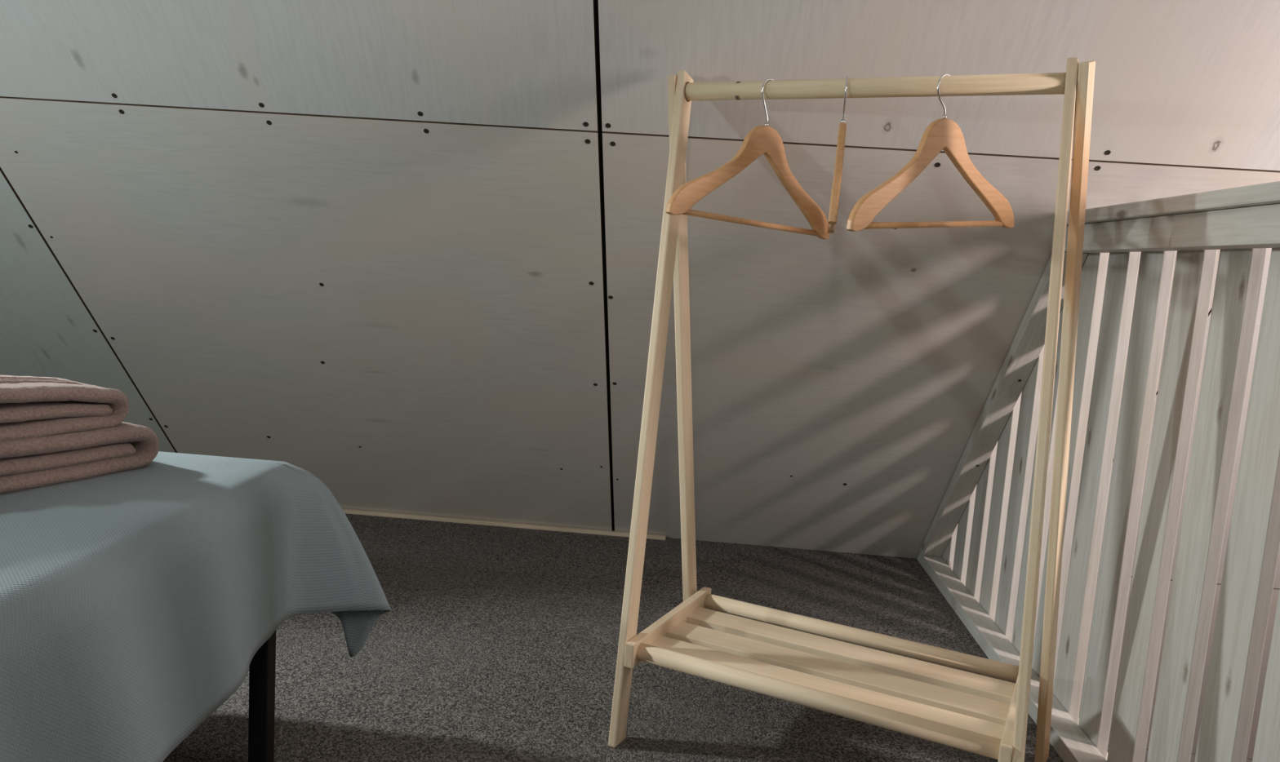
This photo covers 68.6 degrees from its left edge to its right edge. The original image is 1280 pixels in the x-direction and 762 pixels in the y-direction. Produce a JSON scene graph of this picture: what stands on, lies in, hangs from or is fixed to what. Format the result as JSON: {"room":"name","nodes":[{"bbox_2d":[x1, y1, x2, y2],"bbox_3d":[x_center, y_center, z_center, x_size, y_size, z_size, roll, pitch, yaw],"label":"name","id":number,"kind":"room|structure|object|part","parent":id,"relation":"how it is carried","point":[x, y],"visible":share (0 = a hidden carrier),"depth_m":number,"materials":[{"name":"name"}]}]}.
{"room":"attic bedroom","nodes":[
{"label":"attic bedroom","id":0,"kind":"room"},
{"bbox_2d":[163,513,1062,761],"bbox_3d":[-1.188,0.742,0.366,3.699,0.100,5.015,4,7,3],"label":"floor","id":1,"kind":"structure","parent":0,"point":[494,644],"depth_m":1.86,"materials":[{"name":"grey carpet"}]},
{"bbox_2d":[248,631,275,761],"bbox_3d":[-1.538,0.339,1.164,1.938,0.449,0.846,4,7,3],"label":"table leg","id":2,"kind":"object","parent":1,"relation":"on","point":[262,667],"visible":0.13,"depth_m":1.42,"materials":[{"name":"metal"}]},
{"bbox_2d":[0,451,391,761],"bbox_3d":[-1.467,0.279,1.126,2.088,0.331,1.007,4,7,3],"label":"tablecloth","id":3,"kind":"object","parent":2,"relation":"on","point":[135,604],"visible":0.99,"depth_m":1.11,"materials":[{"name":"blue fabric"}]},
{"bbox_2d":[0,421,158,494],"bbox_3d":[-0.879,0.100,1.256,0.188,0.074,0.404,7,8,25],"label":"folded towel","id":4,"kind":"object","parent":3,"relation":"on","point":[43,461],"visible":0.73,"depth_m":1.28,"materials":[{"name":"fabric"}]},
{"bbox_2d":[0,373,128,441],"bbox_3d":[-0.884,0.033,1.230,0.173,0.084,0.358,7,8,25],"label":"folded towel","id":5,"kind":"object","parent":4,"relation":"on","point":[31,406],"visible":1,"depth_m":1.27,"materials":[{"name":"fabric"}]},
{"bbox_2d":[608,57,1095,761],"bbox_3d":[0.343,0.071,1.536,0.706,1.129,0.390,7,8,26],"label":"clothing rack","id":6,"kind":"object","parent":1,"relation":"on","point":[981,715],"visible":1,"depth_m":1.53,"materials":[{"name":"beige wood"}]},
{"bbox_3d":[0.019,0.046,1.589,0.015,1.141,0.040,6,-1,26],"label":"leg","id":7,"kind":"part","parent":6,"relation":"part of","materials":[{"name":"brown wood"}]},
{"bbox_3d":[0.057,0.443,1.708,0.016,0.042,0.336,7,8,26],"label":"rail","id":8,"kind":"part","parent":6,"relation":"part of","materials":[{"name":"brown wood"}]},
{"bbox_3d":[0.083,0.030,1.748,0.015,1.148,0.039,6,18,27],"label":"leg","id":9,"kind":"part","parent":6,"relation":"part of","materials":[{"name":"brown wood"}]},
{"bbox_2d":[665,78,829,239],"bbox_3d":[0.198,-0.369,1.536,0.400,0.248,0.016,-3,10,-42],"label":"clothes hanger","id":10,"kind":"object","parent":6,"relation":"hanging from","point":[765,140],"visible":0.91,"depth_m":1.52,"materials":[{"name":"brown wood"}]},
{"bbox_2d":[827,75,848,233],"bbox_3d":[0.315,-0.360,1.484,0.015,0.237,0.336,5,7,10],"label":"clothes hanger","id":11,"kind":"object","parent":6,"relation":"hanging from","point":[835,194],"visible":0.99,"depth_m":1.42,"materials":[{"name":"brown wood"}]},
{"bbox_3d":[0.337,-0.457,1.464,0.622,0.030,0.030,7,8,26],"label":"rod","id":12,"kind":"part","parent":6,"relation":"part of","materials":[{"name":"brown wood"}]},
{"bbox_2d":[845,73,1013,231],"bbox_3d":[0.465,-0.339,1.431,0.399,0.246,0.016,-2,9,-36],"label":"clothes hanger","id":13,"kind":"object","parent":6,"relation":"hanging from","point":[944,134],"visible":0.94,"depth_m":1.40,"materials":[{"name":"brown wood"}]},
{"bbox_3d":[0.581,0.511,1.449,0.016,0.042,0.336,7,8,26],"label":"rail","id":14,"kind":"part","parent":6,"relation":"part of","materials":[{"name":"brown wood"}]},
{"bbox_3d":[0.565,0.117,1.319,0.015,1.142,0.040,4,-1,26],"label":"leg","id":15,"kind":"part","parent":6,"relation":"part of","materials":[{"name":"brown wood"}]},
{"bbox_3d":[0.658,0.105,1.463,0.020,1.148,0.040,5,17,27],"label":"leg","id":16,"kind":"part","parent":6,"relation":"part of","materials":[{"name":"beige wood"}]},
{"bbox_2d":[916,181,1279,761],"bbox_3d":[0.793,0.208,1.405,0.119,0.949,2.540,4,7,3],"label":"railing","id":17,"kind":"object","parent":1,"relation":"on","point":[975,548],"visible":0.88,"depth_m":1.50,"materials":[{"name":"white wood"}]},
{"bbox_3d":[0.796,-0.199,0.936,0.119,0.024,1.712,4,7,3],"label":"handrail","id":18,"kind":"part","parent":17,"relation":"part of","materials":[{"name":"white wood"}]},
{"bbox_2d":[0,0,1279,761],"bbox_3d":[0.105,0.279,2.575,5.950,5.181,4.662,4,7,3],"label":"wall","id":19,"kind":"structure","parent":0,"point":[402,255],"depth_m":1.92,"materials":[{"name":"grey wood"}]},
{"bbox_3d":[-2.090,-0.158,2.384,1.538,1.394,0.018,4,49,3],"label":"panel","id":20,"kind":"part","parent":19,"relation":"part of","materials":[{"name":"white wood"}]},
{"bbox_3d":[-0.694,-0.921,1.300,1.244,1.248,0.018,4,49,3],"label":"panel","id":21,"kind":"part","parent":19,"relation":"part of","materials":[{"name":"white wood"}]},
{"bbox_3d":[-0.699,-0.056,2.302,1.244,1.394,0.018,4,49,3],"label":"panel","id":22,"kind":"part","parent":19,"relation":"part of","materials":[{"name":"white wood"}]},
{"bbox_2d":[342,508,666,540],"bbox_3d":[-1.118,0.373,2.828,2.398,0.011,0.016,4,7,3],"label":"trim","id":23,"kind":"structure","parent":19,"relation":"attached to","point":[425,517],"depth_m":2.78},
{"bbox_3d":[0.552,-0.829,1.226,1.242,1.248,0.018,4,49,3],"label":"panel","id":24,"kind":"part","parent":19,"relation":"part of","materials":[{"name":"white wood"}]},
{"bbox_3d":[0.547,0.036,2.229,1.242,1.394,0.018,4,49,3],"label":"panel","id":25,"kind":"part","parent":19,"relation":"part of","materials":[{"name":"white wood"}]},
{"bbox_3d":[1.968,1.007,3.148,2.200,1.245,0.018,4,49,3],"label":"panel","id":26,"kind":"part","parent":19,"relation":"part of","materials":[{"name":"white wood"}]},
{"bbox_3d":[1.962,2.052,4.359,2.200,1.946,0.018,4,49,3],"label":"panel","id":27,"kind":"part","parent":19,"relation":"part of","materials":[{"name":"white wood"}]},
{"bbox_3d":[2.119,0.152,2.137,1.908,1.394,0.018,4,49,3],"label":"panel","id":28,"kind":"part","parent":19,"relation":"part of","materials":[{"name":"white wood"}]}
]}

